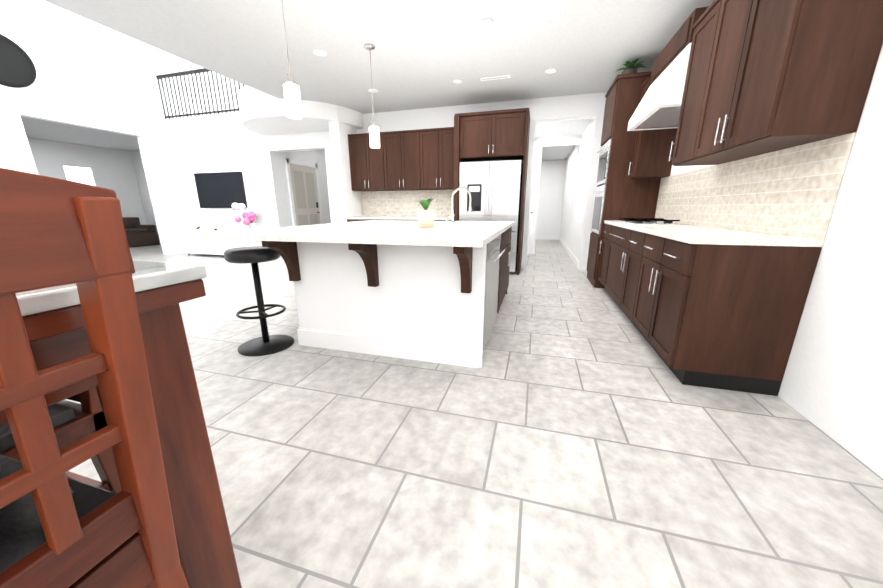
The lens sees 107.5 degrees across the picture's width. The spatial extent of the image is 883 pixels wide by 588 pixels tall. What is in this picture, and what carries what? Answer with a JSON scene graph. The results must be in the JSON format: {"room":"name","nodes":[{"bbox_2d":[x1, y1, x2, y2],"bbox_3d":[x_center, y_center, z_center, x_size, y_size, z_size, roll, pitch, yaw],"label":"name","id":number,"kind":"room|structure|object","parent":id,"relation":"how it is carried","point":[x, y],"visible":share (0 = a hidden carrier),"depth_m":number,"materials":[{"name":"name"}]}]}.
{"room":"kitchen","nodes":[
{"label":"kitchen","id":0,"kind":"room"},
{"bbox_2d":[27,138,146,224],"bbox_3d":[-10.660,-2.470,8.179,0.200,2.850,5.700,4,16,16],"label":"wall","id":1,"kind":"structure","parent":0,"point":[120,173],"depth_m":9.56,"materials":[{"name":"paint"}]},
{"bbox_2d":[63,166,94,185],"bbox_3d":[-10.248,-2.785,9.318,0.080,1.630,0.640,4,16,16],"label":"room window","id":2,"kind":"structure","parent":1,"relation":"in","point":[80,174],"depth_m":9.19,"materials":[{"name":"white"}]},
{"bbox_2d":[0,0,184,254],"bbox_3d":[-7.348,-3.336,5.658,0.200,5.800,4.920,4,16,16],"label":"wall","id":3,"kind":"structure","parent":0,"point":[92,74],"depth_m":6.39,"materials":[{"name":"paint"}]},
{"bbox_2d":[0,34,35,87],"bbox_3d":[-7.276,-3.873,5.342,0.030,0.800,0.800,4,16,16],"label":"wall clock","id":4,"kind":"object","parent":3,"relation":"attached to","point":[17,68],"visible":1,"depth_m":5.48,"materials":[{"name":"black"}]},
{"bbox_2d":[131,151,159,241],"bbox_3d":[-8.074,-3.023,10.223,3.600,2.850,0.200,4,16,16],"label":"wall","id":5,"kind":"structure","parent":0,"point":[140,177],"depth_m":10.47,"materials":[{"name":"paint"}]},
{"bbox_2d":[238,86,363,135],"bbox_3d":[-2.700,-3.574,6.591,2.400,0.510,2.400,4,16,16],"label":"ceiling soffit","id":6,"kind":"structure","parent":0,"point":[262,114],"depth_m":5.74,"materials":[{"name":"paint"}]},
{"bbox_2d":[276,150,330,226],"bbox_3d":[-3.439,-2.593,8.743,0.200,2.750,2.600,4,16,16],"label":"wall","id":7,"kind":"structure","parent":0,"point":[317,157],"depth_m":8.21,"materials":[{"name":"paint"}]},
{"bbox_2d":[284,159,322,225],"bbox_3d":[-3.426,-2.202,8.305,0.109,2.220,1.140,4,16,16],"label":"entry door","id":8,"kind":"structure","parent":7,"relation":"in","point":[304,192],"depth_m":8.14,"materials":[{"name":"beige wood"}]},
{"bbox_2d":[168,236,578,267],"bbox_3d":[-2.697,-0.243,5.004,9.510,0.130,16.500,4,16,16],"label":"baseboard","id":9,"kind":"structure","parent":7,"relation":"attached to","point":[523,263],"depth_m":8.20,"materials":[{"name":"white"}]},
{"bbox_2d":[326,105,361,222],"bbox_3d":[-1.861,-2.052,6.442,0.200,2.880,0.630,4,16,16],"label":"wall","id":10,"kind":"structure","parent":0,"point":[347,202],"depth_m":6.16,"materials":[{"name":"paint"}]},
{"bbox_2d":[20,0,713,160],"bbox_3d":[-4.197,-3.077,4.746,14.380,0.510,17.000,4,16,16],"label":"ceiling","id":11,"kind":"structure","parent":0,"point":[586,46],"depth_m":3.65,"materials":[{"name":"paint"}]},
{"bbox_2d":[281,0,301,118],"bbox_3d":[-1.186,-1.938,2.474,0.120,1.059,0.120,4,16,16],"label":"pendant light","id":12,"kind":"object","parent":11,"relation":"hanging from","point":[292,98],"visible":1,"depth_m":2.53,"materials":[{"name":"white glass"}]},
{"bbox_2d":[313,50,326,55],"bbox_3d":[-1.432,-2.842,3.824,0.157,0.006,0.157,1,15,4],"label":"recessed light","id":13,"kind":"object","parent":11,"relation":"in","point":[317,52],"depth_m":3.83,"materials":[{"name":"white"}]},
{"bbox_2d":[365,44,379,147],"bbox_3d":[-0.810,-2.294,3.807,0.120,1.059,0.120,4,16,16],"label":"pendant light","id":14,"kind":"object","parent":11,"relation":"hanging from","point":[374,135],"visible":1,"depth_m":3.86,"materials":[{"name":"silver metal"}]},
{"bbox_2d":[368,89,377,92],"bbox_3d":[-1.064,-3.172,5.059,0.157,0.006,0.157,1,15,4],"label":"recessed light","id":15,"kind":"object","parent":11,"relation":"in","point":[370,90],"depth_m":5.04,"materials":[{"name":"white"}]},
{"bbox_2d":[452,79,462,83],"bbox_3d":[0.233,-3.080,4.697,0.157,0.006,0.157,1,15,4],"label":"recessed light","id":16,"kind":"object","parent":11,"relation":"in","point":[457,81],"depth_m":4.69,"materials":[{"name":"white"}]},
{"bbox_2d":[481,18,492,27],"bbox_3d":[0.450,-2.668,3.192,0.118,0.030,0.118,1,15,4],"label":"smoke detector","id":17,"kind":"object","parent":11,"relation":"attached to","point":[486,22],"visible":1,"depth_m":3.13,"materials":[{"name":"white plastic"}]},
{"bbox_2d":[480,75,510,80],"bbox_3d":[0.758,-3.048,4.571,0.420,0.008,0.100,4,16,16],"label":"ceiling vent","id":18,"kind":"object","parent":11,"relation":"in","point":[494,77],"visible":1,"depth_m":4.55,"materials":[{"name":"white metal"}]},
{"bbox_2d":[545,68,556,73],"bbox_3d":[1.473,-2.992,4.352,0.157,0.006,0.157,1,15,4],"label":"recessed light","id":19,"kind":"object","parent":11,"relation":"in","point":[549,71],"depth_m":4.36,"materials":[{"name":"white"}]},
{"bbox_2d":[162,92,606,269],"bbox_3d":[-1.799,-2.285,6.829,10.380,3.130,0.200,4,16,16],"label":"wall","id":20,"kind":"structure","parent":0,"point":[228,142],"depth_m":7.18,"materials":[{"name":"paint"}]},
{"bbox_2d":[156,68,243,119],"bbox_3d":[-5.203,-4.497,7.251,2.906,0.950,0.060,4,16,16],"label":"rail","id":21,"kind":"object","parent":20,"relation":"on","point":[182,73],"visible":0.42,"depth_m":7.34,"materials":[{"name":"black metal"}]},
{"bbox_2d":[194,171,246,207],"bbox_3d":[-5.237,-2.451,7.670,1.400,0.800,0.052,4,16,16],"label":"screen","id":22,"kind":"object","parent":20,"relation":"attached to","point":[220,189],"visible":0.89,"depth_m":7.64,"materials":[{"name":"black metal"}]},
{"bbox_2d":[347,133,381,191],"bbox_3d":[-1.350,-2.543,6.318,0.779,1.010,0.368,4,16,16],"label":"upper cabinet","id":23,"kind":"object","parent":20,"relation":"attached to","point":[366,176],"depth_m":6.18,"materials":[{"name":"brown wood"}]},
{"bbox_2d":[378,130,417,191],"bbox_3d":[-0.687,-2.496,6.134,0.837,1.010,0.368,4,16,16],"label":"upper cabinet","id":24,"kind":"object","parent":20,"relation":"attached to","point":[398,175],"depth_m":5.99,"materials":[{"name":"brown wood"}]},
{"bbox_2d":[414,124,461,191],"bbox_3d":[-0.024,-2.449,5.949,0.779,1.010,0.368,4,16,16],"label":"upper cabinet","id":25,"kind":"object","parent":20,"relation":"attached to","point":[436,162],"depth_m":5.78,"materials":[{"name":"brown wood"}]},
{"bbox_2d":[458,108,529,163],"bbox_3d":[0.890,-2.623,5.463,1.036,0.670,0.678,4,16,16],"label":"upper cabinet","id":26,"kind":"object","parent":20,"relation":"attached to","point":[496,135],"depth_m":5.16,"materials":[{"name":"brown wood"}]},
{"bbox_2d":[65,239,882,587],"bbox_3d":[-4.386,-0.305,5.705,15.080,0.100,17.500,4,16,16],"label":"floor","id":27,"kind":"structure","parent":0,"point":[573,433],"depth_m":1.45,"materials":[{"name":"tile"}]},
{"bbox_2d":[0,387,121,493],"bbox_3d":[-1.125,0.359,0.736,0.510,1.165,0.505,4,16,16],"label":"end chair","id":28,"kind":"object","parent":27,"relation":"on","point":[72,421],"visible":0.06,"depth_m":0.79,"materials":[{"name":"brown wood"}]},
{"bbox_2d":[0,168,188,587],"bbox_3d":[-0.681,0.455,0.368,0.505,1.165,0.510,4,16,16],"label":"chair","id":29,"kind":"object","parent":27,"relation":"on","point":[59,528],"visible":1,"depth_m":0.40,"materials":[{"name":"brown wood"}]},
{"bbox_2d":[0,261,241,587],"bbox_3d":[-1.286,0.574,0.214,1.340,1.010,1.500,4,16,16],"label":"dining table","id":30,"kind":"object","parent":27,"relation":"on","point":[54,323],"visible":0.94,"depth_m":0.59,"materials":[{"name":"wood"}]},
{"bbox_2d":[122,217,158,247],"bbox_3d":[-9.645,-1.807,9.562,0.900,0.850,1.700,4,16,16],"label":"sofa","id":31,"kind":"object","parent":27,"relation":"on","point":[138,234],"visible":0.38,"depth_m":9.98,"materials":[{"name":"brown fabric"}]},
{"bbox_2d":[179,234,261,255],"bbox_3d":[-5.151,-1.157,7.746,2.240,0.500,0.488,4,16,16],"label":"console","id":32,"kind":"object","parent":27,"relation":"on","point":[194,244],"visible":0.44,"depth_m":7.61,"materials":[{"name":"white"}]},
{"bbox_2d":[194,226,204,234],"bbox_3d":[-5.892,-1.543,7.846,0.230,0.196,0.212,4,16,16],"label":"potted plant","id":33,"kind":"object","parent":32,"relation":"on","point":[198,231],"visible":1,"depth_m":7.80,"materials":[{"name":"white"}]},
{"bbox_2d":[232,203,259,229],"bbox_3d":[-4.483,-1.683,7.316,0.548,0.730,0.616,4,16,16],"label":"flowers","id":34,"kind":"object","parent":32,"relation":"on","point":[249,215],"visible":1,"depth_m":7.31,"materials":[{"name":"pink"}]},
{"bbox_2d":[224,246,293,355],"bbox_3d":[-1.464,0.039,2.612,0.420,0.810,0.420,4,16,16],"label":"stool","id":35,"kind":"object","parent":27,"relation":"on","point":[266,343],"visible":0.94,"depth_m":2.57,"materials":[{"name":"black metal"}]},
{"bbox_2d":[228,223,513,367],"bbox_3d":[-0.292,-0.195,3.299,1.854,0.900,2.400,4,16,16],"label":"kitchen island","id":36,"kind":"object","parent":27,"relation":"on","point":[410,290],"depth_m":2.39,"materials":[{"name":"wood"},{"name":"paint"},{"name":"stainless steel"}]},
{"bbox_2d":[200,223,503,246],"bbox_3d":[-0.563,-0.503,2.629,2.010,0.040,1.300,4,16,16],"label":"island countertop","id":37,"kind":"structure","parent":36,"relation":"on","point":[388,234],"depth_m":2.20,"materials":[{"name":"white stone"}]},
{"bbox_2d":[417,198,435,227],"bbox_3d":[-0.138,-0.691,2.774,0.174,0.244,0.203,4,16,16],"label":"potted plant","id":38,"kind":"object","parent":37,"relation":"on","point":[425,216],"visible":1,"depth_m":2.75,"materials":[{"name":"beige"}]},
{"bbox_2d":[356,219,503,226],"bbox_3d":[-0.112,-0.907,4.143,2.010,0.040,0.460,4,16,16],"label":"island countertop","id":39,"kind":"structure","parent":36,"relation":"on","point":[490,223],"depth_m":3.91,"materials":[{"name":"white stone"}]},
{"bbox_2d":[396,223,511,230],"bbox_3d":[-0.279,-0.757,3.581,2.010,0.040,0.750,4,16,16],"label":"island countertop","id":40,"kind":"structure","parent":36,"relation":"on","point":[505,225],"depth_m":3.35,"materials":[{"name":"white stone"}]},
{"bbox_2d":[406,220,458,220],"bbox_3d":[-0.070,-0.975,6.222,0.951,0.900,0.618,4,16,16],"label":"base cabinet","id":41,"kind":"object","parent":27,"relation":"on","point":[406,220],"depth_m":5.80,"materials":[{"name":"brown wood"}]},
{"bbox_2d":[346,216,458,219],"bbox_3d":[-0.686,-1.471,6.268,2.228,0.040,0.628,4,16,16],"label":"countertop","id":42,"kind":"structure","parent":41,"relation":"on","point":[359,217],"depth_m":6.09,"materials":[{"name":"white stone"}]},
{"bbox_2d":[459,160,522,272],"bbox_3d":[0.867,-1.333,5.709,0.985,1.810,0.799,4,16,16],"label":"fridge","id":43,"kind":"object","parent":27,"relation":"on","point":[494,188],"visible":0.44,"depth_m":5.29,"materials":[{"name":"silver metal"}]},
{"bbox_2d":[586,71,660,287],"bbox_3d":[2.538,-1.444,4.535,0.696,2.660,0.760,4,16,16],"label":"tall cabinet","id":44,"kind":"object","parent":27,"relation":"on","point":[619,193],"visible":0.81,"depth_m":4.20,"materials":[{"name":"brown wood"}]},
{"bbox_2d":[616,58,646,73],"bbox_3d":[2.376,-2.803,4.071,0.367,0.201,0.324,4,16,16],"label":"potted plant","id":45,"kind":"object","parent":44,"relation":"on","point":[632,67],"visible":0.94,"depth_m":4.00,"materials":[{"name":"green plant"}]},
{"bbox_2d":[598,0,882,395],"bbox_3d":[2.102,-0.971,2.958,0.624,2.560,2.675,4,16,16],"label":"kitchen cabinets","id":46,"kind":"object","parent":27,"relation":"on","point":[706,275],"visible":1,"depth_m":1.95,"materials":[{"name":"wood"},{"name":"stainless steel"}]},
{"bbox_2d":[531,138,535,214],"bbox_3d":[1.760,-2.054,6.909,0.210,2.620,1.800,4,16,16],"label":"wall","id":47,"kind":"structure","parent":0,"point":[534,138],"depth_m":7.32,"materials":[{"name":"paint"}]},
{"bbox_2d":[527,153,534,255],"bbox_3d":[1.994,-1.925,7.218,0.108,2.210,0.960,4,16,16],"label":"hall door","id":48,"kind":"structure","parent":47,"relation":"in","point":[531,203],"depth_m":7.00,"materials":[{"name":"white"}]},
{"bbox_2d":[529,159,563,238],"bbox_3d":[3.172,-3.267,11.442,2.070,2.620,0.200,4,16,16],"label":"wall","id":49,"kind":"structure","parent":0,"point":[558,196],"depth_m":11.06,"materials":[{"name":"paint"}]},
{"bbox_2d":[560,119,593,260],"bbox_3d":[3.485,-2.481,8.489,0.200,2.620,5.900,4,16,16],"label":"wall","id":50,"kind":"structure","parent":0,"point":[576,167],"depth_m":7.23,"materials":[{"name":"paint"}]},
{"bbox_2d":[670,44,882,477],"bbox_3d":[1.792,-0.462,0.431,0.200,2.880,11.000,4,16,16],"label":"wall","id":51,"kind":"structure","parent":0,"point":[832,384],"depth_m":1.56,"materials":[{"name":"paint"}]},
{"bbox_2d":[627,6,708,130],"bbox_3d":[2.288,-2.094,3.159,0.528,0.694,1.030,4,16,16],"label":"range hood","id":52,"kind":"object","parent":51,"relation":"attached to","point":[659,106],"visible":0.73,"depth_m":2.96,"materials":[{"name":"white metal"}]}
]}

